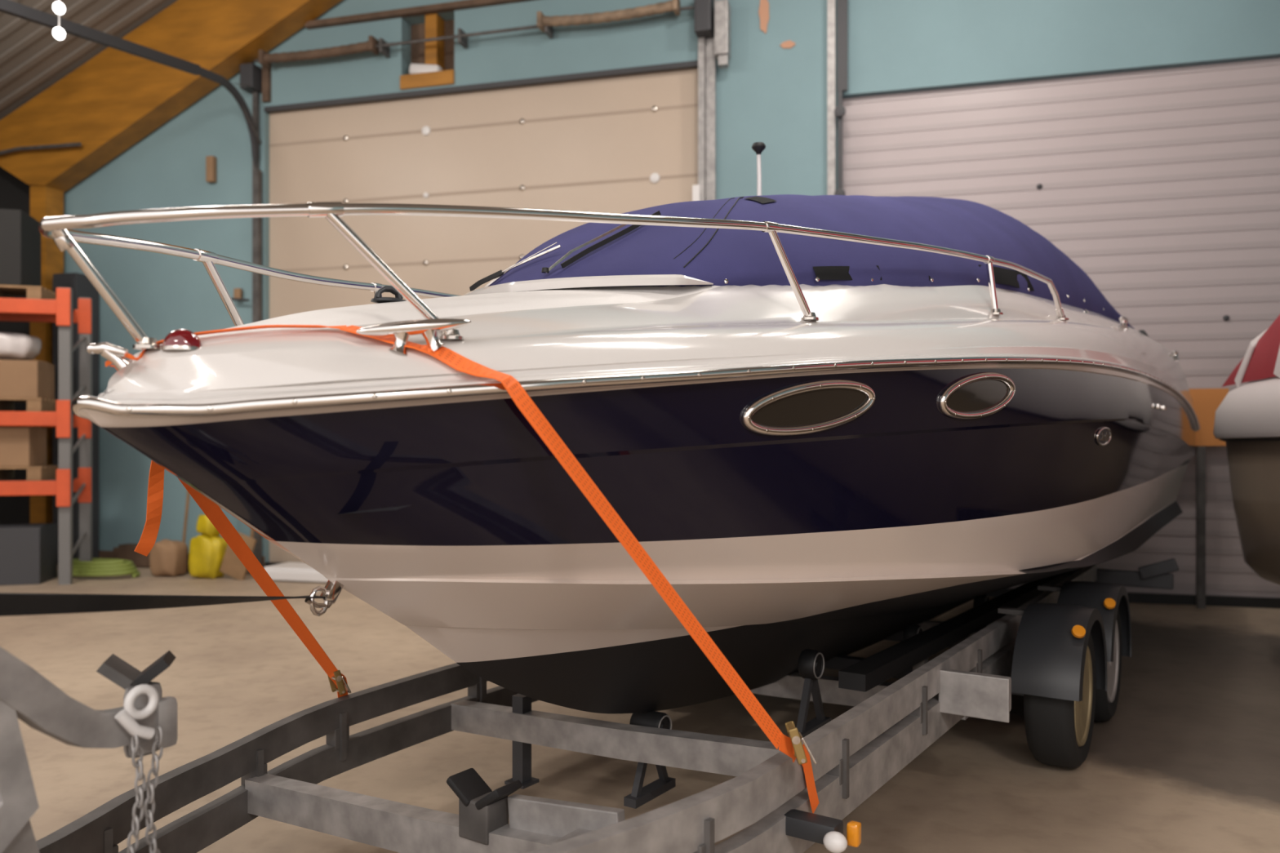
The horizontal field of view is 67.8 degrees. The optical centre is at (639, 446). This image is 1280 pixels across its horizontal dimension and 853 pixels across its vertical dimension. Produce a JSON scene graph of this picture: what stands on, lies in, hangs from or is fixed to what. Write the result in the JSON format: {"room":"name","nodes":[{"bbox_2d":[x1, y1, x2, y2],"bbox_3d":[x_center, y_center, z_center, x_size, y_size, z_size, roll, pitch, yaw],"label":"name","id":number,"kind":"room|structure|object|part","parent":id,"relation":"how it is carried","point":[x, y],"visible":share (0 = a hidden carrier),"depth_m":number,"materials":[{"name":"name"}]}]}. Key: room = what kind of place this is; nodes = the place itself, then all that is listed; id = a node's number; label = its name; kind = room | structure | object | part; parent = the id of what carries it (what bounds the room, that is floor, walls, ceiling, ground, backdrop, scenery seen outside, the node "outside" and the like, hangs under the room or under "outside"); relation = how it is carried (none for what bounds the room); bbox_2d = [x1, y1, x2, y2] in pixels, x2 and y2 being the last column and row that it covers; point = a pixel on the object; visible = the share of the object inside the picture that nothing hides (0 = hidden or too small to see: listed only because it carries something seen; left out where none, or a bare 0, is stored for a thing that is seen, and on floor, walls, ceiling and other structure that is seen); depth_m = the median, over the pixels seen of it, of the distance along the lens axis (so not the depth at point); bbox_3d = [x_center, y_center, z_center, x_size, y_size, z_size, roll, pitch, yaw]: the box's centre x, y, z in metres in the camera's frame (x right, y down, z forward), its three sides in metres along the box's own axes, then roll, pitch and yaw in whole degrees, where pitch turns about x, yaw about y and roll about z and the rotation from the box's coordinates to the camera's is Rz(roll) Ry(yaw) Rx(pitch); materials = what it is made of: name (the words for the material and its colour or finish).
{"room":"boat storage warehouse","nodes":[
{"label":"boat storage warehouse","id":0,"kind":"room"},
{"bbox_2d":[0,0,177,119],"bbox_3d":[-1.608,-5.139,3.627,21.000,5.518,12.400,0,0,15],"label":"ceiling","id":1,"kind":"structure","parent":0,"point":[32,60],"depth_m":10.18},
{"bbox_2d":[52,0,65,39],"bbox_3d":[-3.660,-3.815,6.000,0.072,2.510,0.072,0,0,0],"label":"pendant lamp","id":2,"kind":"object","parent":1,"relation":"hanging from","point":[59,7],"visible":1,"depth_m":5.98,"materials":[{"name":"white plastic"}]},
{"bbox_3d":[-3.660,-2.760,6.000,0.072,0.079,0.072,0,0,0],"label":"bulb","id":3,"kind":"part","parent":2,"relation":"part of","materials":[{"name":"white glass"}]},
{"bbox_3d":[-3.660,-2.600,6.000,0.072,0.079,0.072,0,0,0],"label":"bulb","id":4,"kind":"part","parent":2,"relation":"part of","materials":[{"name":"white glass"}]},
{"bbox_3d":[-3.660,-3.850,6.000,0.012,2.440,0.010,0,0,0],"label":"cord","id":5,"kind":"part","parent":2,"relation":"part of","materials":[{"name":"white plastic"}]},
{"bbox_2d":[0,564,1279,852],"bbox_3d":[0.000,1.430,3.000,34.000,0.200,30.000,0,0,0],"label":"floor","id":6,"kind":"structure","parent":0,"point":[1187,760],"depth_m":4.30,"materials":[{"name":"concrete"}]},
{"bbox_2d":[0,523,57,585],"bbox_3d":[-6.272,1.050,9.284,0.900,0.561,0.500,0,0,-15],"label":"crate","id":7,"kind":"object","parent":6,"relation":"on","point":[28,552],"visible":1,"depth_m":9.14,"materials":[{"name":"grey metal"}]},
{"bbox_2d":[0,287,92,585],"bbox_3d":[-6.951,-0.095,9.092,2.910,2.850,0.760,0,0,-15],"label":"rack","id":8,"kind":"object","parent":6,"relation":"on","point":[60,310],"visible":0.94,"depth_m":9.13,"materials":[{"name":"orange metal"}]},
{"bbox_2d":[0,284,56,299],"bbox_3d":[-6.272,-1.468,9.284,0.950,0.131,0.580,0,0,-15],"label":"pallet","id":9,"kind":"object","parent":8,"relation":"on","point":[6,291],"visible":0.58,"depth_m":9.19,"materials":[{"name":"beige wood"}]},
{"bbox_2d":[0,208,40,286],"bbox_3d":[-6.466,-1.901,9.232,1.000,0.731,0.560,0,0,-15],"label":"crate","id":10,"kind":"object","parent":9,"relation":"on","point":[20,233],"visible":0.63,"depth_m":9.09,"materials":[{"name":"black"}]},
{"bbox_2d":[0,397,56,411],"bbox_3d":[-6.272,-0.398,9.284,0.950,0.131,0.580,0,0,-15],"label":"pallet","id":11,"kind":"object","parent":8,"relation":"on","point":[6,404],"visible":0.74,"depth_m":9.21,"materials":[{"name":"beige wood"}]},
{"bbox_2d":[0,360,54,399],"bbox_3d":[-6.244,-0.649,9.292,0.800,0.371,0.500,0,0,-15],"label":"cardboard box","id":12,"kind":"object","parent":11,"relation":"on","point":[18,378],"visible":0.86,"depth_m":9.13,"materials":[{"name":"beige cardboard"}]},
{"bbox_2d":[0,332,41,359],"bbox_3d":[-6.264,-0.975,9.287,0.723,0.280,0.463,0,0,-12],"label":"bundle","id":13,"kind":"object","parent":12,"relation":"on","point":[15,346],"visible":0.99,"depth_m":9.20,"materials":[{"name":"grey"}]},
{"bbox_2d":[0,465,58,480],"bbox_3d":[-6.272,0.263,9.284,0.950,0.131,0.580,0,0,-15],"label":"pallet","id":14,"kind":"object","parent":8,"relation":"on","point":[45,472],"visible":0.86,"depth_m":9.22,"materials":[{"name":"beige wood"}]},
{"bbox_2d":[0,426,46,466],"bbox_3d":[-6.224,0.001,9.297,0.620,0.391,0.500,0,0,-15],"label":"cardboard box","id":15,"kind":"object","parent":14,"relation":"on","point":[20,446],"visible":1,"depth_m":9.12,"materials":[{"name":"brown cardboard"}]},
{"bbox_2d":[52,272,98,564],"bbox_3d":[-6.349,-0.305,10.697,0.320,3.230,0.360,0,0,15],"label":"upright","id":16,"kind":"object","parent":6,"relation":"on","point":[81,286],"visible":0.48,"depth_m":10.57,"materials":[{"name":"grey metal"}]},
{"bbox_3d":[-6.388,-0.320,10.552,0.280,3.100,0.020,0,0,15],"label":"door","id":17,"kind":"part","parent":16,"relation":"part of","materials":[{"name":"grey metal"}]},
{"bbox_2d":[72,558,140,577],"bbox_3d":[-5.502,1.236,9.705,0.880,0.182,0.505,0,0,15],"label":"coil","id":18,"kind":"object","parent":6,"relation":"on","point":[98,567],"visible":0.73,"depth_m":9.50,"materials":[{"name":"green"}]},
{"bbox_2d":[113,543,149,567],"bbox_3d":[-5.400,1.205,10.492,0.800,0.230,0.200,0,0,15],"label":"block","id":19,"kind":"object","parent":6,"relation":"on","point":[126,551],"visible":0.28,"depth_m":10.44,"materials":[{"name":"brown wood"}]},
{"bbox_2d":[149,538,187,576],"bbox_3d":[-4.819,1.150,9.758,0.355,0.387,0.308,0,0,20],"label":"sack","id":20,"kind":"object","parent":6,"relation":"on","point":[167,557],"visible":0.97,"depth_m":9.64,"materials":[{"name":"fabric"}]},
{"bbox_2d":[0,0,342,524],"bbox_3d":[-3.016,-3.145,9.828,9.350,8.950,0.280,0,0,15],"label":"rafter","id":21,"kind":"object","parent":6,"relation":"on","point":[114,100],"visible":0.68,"depth_m":10.43,"materials":[{"name":"orange wood"}]},
{"bbox_2d":[0,142,81,155],"bbox_3d":[-6.839,-3.300,10.632,1.453,0.104,0.044,0,0,15],"label":"conduit pipe","id":22,"kind":"object","parent":21,"relation":"attached to","point":[78,144],"visible":1,"depth_m":10.57,"materials":[{"name":"metal"}]},
{"bbox_3d":[-6.747,-0.805,10.835,0.220,4.270,0.240,0,0,15],"label":"post","id":23,"kind":"part","parent":21,"relation":"part of","materials":[{"name":"orange wood"}]},
{"bbox_2d":[182,490,190,572],"bbox_3d":[-4.847,0.554,10.162,0.300,1.552,0.241,0,0,15],"label":"broom","id":24,"kind":"object","parent":6,"relation":"on","point":[188,496],"visible":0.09,"depth_m":10.14,"materials":[{"name":"brown wood"}]},
{"bbox_3d":[-4.827,0.530,10.177,0.032,1.504,0.204,0,0,25],"label":"handle","id":25,"kind":"part","parent":24,"relation":"part of","materials":[{"name":"brown wood"}]},
{"bbox_2d":[188,533,227,579],"bbox_3d":[-4.339,1.101,9.599,0.385,0.470,0.267,0,0,16],"label":"sack","id":26,"kind":"object","parent":6,"relation":"on","point":[206,553],"visible":0.91,"depth_m":9.49,"materials":[{"name":"yellow plastic"}]},
{"bbox_2d":[195,514,220,537],"bbox_3d":[-4.322,0.795,9.589,0.257,0.234,0.206,0,0,17],"label":"sack","id":27,"kind":"object","parent":26,"relation":"on","point":[204,526],"visible":0.6,"depth_m":9.51,"materials":[{"name":"yellow plastic"}]},
{"bbox_2d":[219,531,256,580],"bbox_3d":[-3.998,1.090,9.471,0.412,0.507,0.030,0,0,15],"label":"board","id":28,"kind":"object","parent":6,"relation":"on","point":[231,566],"visible":0.62,"depth_m":9.46,"materials":[{"name":"brown wood"}]},
{"bbox_2d":[245,528,253,574],"bbox_3d":[-4.026,0.604,9.941,0.280,1.452,0.241,0,0,15],"label":"broom","id":29,"kind":"object","parent":6,"relation":"on","point":[251,530],"visible":0.05,"depth_m":9.91,"materials":[{"name":"brown wood"}]},
{"bbox_3d":[-4.040,0.580,9.965,0.031,1.404,0.206,0,0,2],"label":"handle","id":30,"kind":"part","parent":29,"relation":"part of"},
{"bbox_2d":[264,562,328,582],"bbox_3d":[-3.281,1.258,9.516,0.900,0.125,0.500,0,0,15],"label":"tray","id":31,"kind":"object","parent":6,"relation":"on","point":[286,571],"visible":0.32,"depth_m":9.31,"materials":[{"name":"white plastic"}]},
{"bbox_2d":[0,558,1178,852],"bbox_3d":[0.284,0.760,3.749,2.634,1.140,7.671,0,0,34],"label":"trailer","id":32,"kind":"object","parent":6,"relation":"on","point":[1059,642],"visible":0.7,"depth_m":2.89,"materials":[{"name":"metal"}]},
{"bbox_3d":[-0.953,0.530,1.856,0.036,0.140,0.098,0,0,34],"label":"plate","id":33,"kind":"part","parent":32,"relation":"part of","materials":[{"name":"metal"}]},
{"bbox_2d":[0,592,332,616],"bbox_3d":[-0.958,0.309,1.901,0.045,0.153,0.884,0,0,31],"label":"strap","id":34,"kind":"object","parent":32,"relation":"attached to","point":[11,604],"visible":0.98,"depth_m":1.80,"materials":[{"name":"black fabric"}]},
{"bbox_3d":[-0.265,0.919,4.193,0.538,0.172,6.942,0,0,28],"label":"rail","id":35,"kind":"part","parent":32,"relation":"part of","materials":[{"name":"metal"}]},
{"bbox_3d":[-0.242,1.066,4.237,0.535,0.177,6.841,0,0,28],"label":"rail","id":36,"kind":"part","parent":32,"relation":"part of","materials":[{"name":"metal"}]},
{"bbox_3d":[-0.436,1.085,3.518,0.090,0.330,0.090,0,0,34],"label":"prop leg","id":37,"kind":"part","parent":32,"relation":"part of","materials":[{"name":"grey metal"}]},
{"bbox_3d":[-0.174,0.930,2.233,0.426,0.172,0.125,0,0,34],"label":"gusset plate","id":38,"kind":"part","parent":32,"relation":"part of","materials":[{"name":"metal"}]},
{"bbox_2d":[38,142,1199,714],"bbox_3d":[1.003,-0.145,4.843,2.717,2.547,7.492,0,0,34],"label":"motor boat","id":39,"kind":"object","parent":32,"relation":"on","point":[833,425],"visible":0.99,"depth_m":2.53,"materials":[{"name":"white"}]},
{"bbox_3d":[-0.974,-0.203,1.884,0.052,0.022,0.052,0,0,34],"label":"foot plate","id":40,"kind":"part","parent":39,"relation":"part of","materials":[{"name":"metal"}]},
{"bbox_2d":[161,328,201,350],"bbox_3d":[-0.906,-0.210,1.886,0.073,0.043,0.056,0,0,0],"label":"navigation light","id":41,"kind":"object","parent":39,"relation":"attached to","point":[180,339],"depth_m":1.87,"materials":[{"name":"plastic"}]},
{"bbox_3d":[-0.628,-0.382,2.379,0.068,0.033,0.035,0,0,-27],"label":"knob","id":42,"kind":"part","parent":39,"relation":"part of","materials":[{"name":"grey plastic"}]},
{"bbox_3d":[-0.409,-0.241,2.067,0.052,0.022,0.052,0,0,34],"label":"foot plate","id":43,"kind":"part","parent":39,"relation":"part of","materials":[{"name":"metal"}]},
{"bbox_2d":[105,324,818,813],"bbox_3d":[-0.602,0.362,2.341,1.734,1.241,1.298,0,0,31],"label":"strap","id":44,"kind":"object","parent":39,"relation":"attached to","point":[521,398],"visible":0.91,"depth_m":2.15,"materials":[{"name":"orange fabric"}]},
{"bbox_2d":[327,670,351,695],"bbox_3d":[-1.026,0.801,3.249,0.060,0.088,0.066,0,0,45],"label":"ratchet buckle","id":45,"kind":"object","parent":44,"relation":"attached to","point":[342,686],"visible":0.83,"depth_m":3.23,"materials":[{"name":"yellow metal"}]},
{"bbox_3d":[-1.016,0.813,3.260,0.050,0.069,0.019,0,16,45],"label":"lever","id":46,"kind":"part","parent":45,"relation":"part of","materials":[{"name":"metal"}]},
{"bbox_2d":[785,720,816,764],"bbox_3d":[0.381,0.703,2.255,0.067,0.087,0.060,0,0,0],"label":"ratchet buckle","id":47,"kind":"object","parent":44,"relation":"attached to","point":[793,732],"visible":1,"depth_m":2.23,"materials":[{"name":"yellow metal"}]},
{"bbox_3d":[0.396,0.715,2.255,0.019,0.069,0.050,-17,0,0],"label":"lever","id":48,"kind":"part","parent":47,"relation":"part of","materials":[{"name":"metal"}]},
{"bbox_3d":[-0.507,-0.542,3.118,0.136,0.058,0.022,0,0,30],"label":"blade","id":49,"kind":"part","parent":39,"relation":"part of","materials":[{"name":"black rubber"}]},
{"bbox_3d":[-0.064,-0.557,3.265,2.170,0.323,3.682,0,0,34],"label":"bow rail","id":50,"kind":"part","parent":39,"relation":"part of","materials":[{"name":"silver metal"}]},
{"bbox_3d":[-0.088,-0.653,2.997,0.386,0.230,0.015,0,0,-38],"label":"blade","id":51,"kind":"part","parent":39,"relation":"part of","materials":[{"name":"black rubber"}]},
{"bbox_3d":[0.450,-0.102,2.475,0.422,0.118,0.018,0,0,-35],"label":"glass","id":52,"kind":"part","parent":39,"relation":"part of","materials":[{"name":"black glass"}]},
{"bbox_3d":[0.486,-0.370,2.727,0.052,0.022,0.052,0,0,34],"label":"foot plate","id":53,"kind":"part","parent":39,"relation":"part of","materials":[{"name":"metal"}]},
{"bbox_3d":[1.068,-0.159,2.994,0.423,0.121,0.013,0,0,-44],"label":"glass","id":54,"kind":"part","parent":39,"relation":"part of","materials":[{"name":"black glass"}]},
{"bbox_3d":[1.328,-0.500,3.556,0.052,0.022,0.052,0,0,34],"label":"foot plate","id":55,"kind":"part","parent":39,"relation":"part of","materials":[{"name":"metal"}]},
{"bbox_3d":[1.851,-0.563,4.180,0.060,0.022,0.060,0,0,34],"label":"foot plate","id":56,"kind":"part","parent":39,"relation":"part of","materials":[{"name":"metal"}]},
{"bbox_3d":[1.999,-0.041,4.104,0.012,0.072,0.251,0,0,38],"label":"badge plate","id":57,"kind":"part","parent":39,"relation":"part of","materials":[{"name":"grey metal"}]},
{"bbox_3d":[0.748,0.822,3.532,0.698,0.100,6.909,0,0,34],"label":"rail","id":58,"kind":"part","parent":32,"relation":"part of","materials":[{"name":"metal"}]},
{"bbox_2d":[784,808,861,852],"bbox_3d":[0.440,0.930,2.303,0.181,0.058,0.161,0,0,0],"label":"marker lamp","id":59,"kind":"object","parent":32,"relation":"on","point":[826,831],"depth_m":2.29,"materials":[{"name":"white plastic"}]},
{"bbox_3d":[0.961,0.970,3.428,0.469,0.125,6.837,0,0,39],"label":"rail","id":60,"kind":"part","parent":32,"relation":"part of","materials":[{"name":"metal"}]},
{"bbox_3d":[1.156,0.945,3.926,0.050,0.190,0.050,0,0,34],"label":"bunk post","id":61,"kind":"part","parent":32,"relation":"part of","materials":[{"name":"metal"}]},
{"bbox_2d":[1188,388,1228,608],"bbox_3d":[4.064,0.430,7.947,1.500,1.800,0.041,0,0,15],"label":"support stand","id":62,"kind":"object","parent":6,"relation":"on","point":[1206,402],"visible":0.23,"depth_m":7.78,"materials":[{"name":"orange paint"}]},
{"bbox_3d":[4.595,0.665,7.804,0.060,1.330,0.040,0,0,15],"label":"leg","id":63,"kind":"part","parent":62,"relation":"part of","materials":[{"name":"metal"}]},
{"bbox_3d":[4.374,1.105,3.838,1.900,0.450,3.600,0,0,16],"label":"cradle","id":64,"kind":"object","parent":6,"relation":"on","visible":0},
{"bbox_2d":[1213,314,1279,585],"bbox_3d":[4.084,-0.388,2.844,2.660,2.536,6.630,0,0,16],"label":"cabin boat","id":65,"kind":"object","parent":64,"relation":"on","point":[1247,419],"visible":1,"depth_m":5.52,"materials":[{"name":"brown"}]},
{"bbox_2d":[0,0,1279,566],"bbox_3d":[-0.161,-3.470,9.373,20.400,9.600,0.250,0,0,15],"label":"wall","id":66,"kind":"structure","parent":0,"point":[772,95],"depth_m":9.34,"materials":[{"name":"teal paint"}]},
{"bbox_2d":[0,0,262,564],"bbox_3d":[-4.698,-1.375,8.286,0.165,5.410,4.199,0,0,15],"label":"door track","id":67,"kind":"object","parent":66,"relation":"attached to","point":[251,74],"visible":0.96,"depth_m":9.96,"materials":[{"name":"metal"}]},
{"bbox_3d":[-4.715,-3.373,8.282,0.077,0.805,4.182,0,0,16],"label":"curved rail","id":68,"kind":"part","parent":67,"relation":"part of","materials":[{"name":"grey metal"}]},
{"bbox_3d":[-4.177,-3.950,10.224,0.160,0.260,0.160,0,0,15],"label":"bearing plate","id":69,"kind":"part","parent":67,"relation":"part of","materials":[{"name":"grey metal"}]},
{"bbox_2d":[98,550,264,568],"bbox_3d":[-5.409,1.260,10.650,2.800,0.140,0.020,0,0,15],"label":"baseboard","id":70,"kind":"structure","parent":66,"relation":"attached to","point":[102,553],"depth_m":10.81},
{"bbox_2d":[205,155,216,182],"bbox_3d":[-4.693,-3.030,10.426,0.090,0.280,0.070,0,0,15],"label":"junction box","id":71,"kind":"object","parent":66,"relation":"attached to","point":[211,161],"visible":1,"depth_m":10.39,"materials":[{"name":"plastic"}]},
{"bbox_2d":[231,288,248,301],"bbox_3d":[-4.308,-1.633,10.296,0.213,0.154,0.079,0,0,15],"label":"bolt","id":72,"kind":"object","parent":66,"relation":"attached to","point":[237,292],"visible":0.98,"depth_m":10.30,"materials":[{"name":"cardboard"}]},
{"bbox_3d":[-4.357,-1.650,10.325,0.080,0.120,0.050,0,0,15],"label":"plate","id":73,"kind":"part","parent":72,"relation":"part of","materials":[{"name":"metal"}]},
{"bbox_2d":[262,62,271,102],"bbox_3d":[-4.023,-3.930,10.260,0.080,0.440,0.050,0,0,15],"label":"trim","id":74,"kind":"structure","parent":66,"relation":"attached to","point":[266,72],"depth_m":10.24,"materials":[{"name":"brown wood"}]},
{"bbox_2d":[304,0,533,29],"bbox_3d":[-1.390,-4.470,9.539,4.460,0.060,0.070,0,0,15],"label":"trim","id":75,"kind":"structure","parent":66,"relation":"attached to","point":[463,4],"depth_m":9.79,"materials":[{"name":"metal"}]},
{"bbox_2d":[400,69,454,89],"bbox_3d":[-2.160,-3.760,9.871,0.600,0.140,0.230,0,0,15],"label":"trim","id":76,"kind":"structure","parent":66,"relation":"attached to","point":[443,77],"depth_m":9.76,"materials":[{"name":"orange wood"}]},
{"bbox_2d":[408,63,443,74],"bbox_3d":[-2.219,-3.890,9.882,0.342,0.158,0.140,0,0,15],"label":"scrap","id":77,"kind":"object","parent":76,"relation":"on","point":[414,68],"visible":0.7,"depth_m":9.82,"materials":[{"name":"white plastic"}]},
{"bbox_2d":[410,19,454,70],"bbox_3d":[-2.121,-4.095,10.016,0.700,0.810,0.070,0,0,15],"label":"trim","id":78,"kind":"structure","parent":66,"relation":"attached to","point":[417,31],"depth_m":10.02,"materials":[{"name":"brown wood"}]},
{"bbox_2d":[425,13,444,70],"bbox_3d":[-2.129,-4.125,9.889,0.130,0.650,0.180,0,0,15],"label":"trim","id":79,"kind":"structure","parent":66,"relation":"attached to","point":[434,23],"depth_m":9.81,"materials":[{"name":"orange wood"}]},
{"bbox_2d":[254,5,693,62],"bbox_3d":[-1.783,-4.100,9.578,4.760,0.140,0.160,0,0,15],"label":"shaft","id":80,"kind":"object","parent":66,"relation":"attached to","point":[384,46],"visible":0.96,"depth_m":9.53,"materials":[{"name":"metal"}]},
{"bbox_2d":[258,35,379,67],"bbox_3d":[-3.356,-4.110,9.930,1.350,0.150,0.150,0,0,15],"label":"spring","id":81,"kind":"object","parent":80,"relation":"attached to","point":[265,58],"visible":1,"depth_m":9.89,"materials":[{"name":"metal"}]},
{"bbox_2d":[537,0,679,31],"bbox_3d":[-0.310,-4.135,9.108,1.400,0.160,0.150,0,0,15],"label":"spring","id":82,"kind":"object","parent":80,"relation":"attached to","point":[650,10],"visible":1,"depth_m":9.07,"materials":[{"name":"metal"}]},
{"bbox_2d":[264,60,697,566],"bbox_3d":[-1.718,-1.171,9.723,4.830,4.989,0.135,0,0,15],"label":"door","id":83,"kind":"structure","parent":66,"relation":"in","point":[624,140],"depth_m":9.76,"materials":[{"name":"beige metal"}]},
{"bbox_2d":[692,0,730,200],"bbox_3d":[0.658,-1.585,8.893,0.360,5.830,0.230,0,0,15],"label":"door track","id":84,"kind":"object","parent":66,"relation":"attached to","point":[712,18],"visible":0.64,"depth_m":8.95,"materials":[{"name":"metal"}]},
{"bbox_3d":[0.767,-3.825,8.858,0.130,0.590,0.160,0,0,15],"label":"opener motor","id":85,"kind":"part","parent":84,"relation":"part of","materials":[{"name":"metal"}]},
{"bbox_2d":[758,0,768,33],"bbox_3d":[1.155,-4.058,8.882,0.100,0.420,0.012,0,0,15],"label":"patch","id":86,"kind":"object","parent":66,"relation":"attached to","point":[763,11],"depth_m":8.88,"materials":[{"name":"brown"}]},
{"bbox_2d":[779,40,795,48],"bbox_3d":[1.367,-3.721,8.825,0.144,0.074,0.012,0,0,15],"label":"patch","id":87,"kind":"object","parent":66,"relation":"attached to","point":[788,44],"depth_m":8.82,"materials":[{"name":"brown"}]},
{"bbox_2d":[827,0,847,195],"bbox_3d":[1.789,-1.870,8.634,0.180,6.400,0.140,0,0,15],"label":"door track","id":88,"kind":"object","parent":66,"relation":"attached to","point":[839,111],"visible":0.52,"depth_m":8.65,"materials":[{"name":"metal"}]},
{"bbox_2d":[842,57,1279,608],"bbox_3d":[4.023,-0.937,8.179,4.520,4.534,0.126,0,0,15],"label":"door","id":89,"kind":"structure","parent":66,"relation":"in","point":[1162,185],"depth_m":8.10,"materials":[{"name":"grey metal"}]}
]}

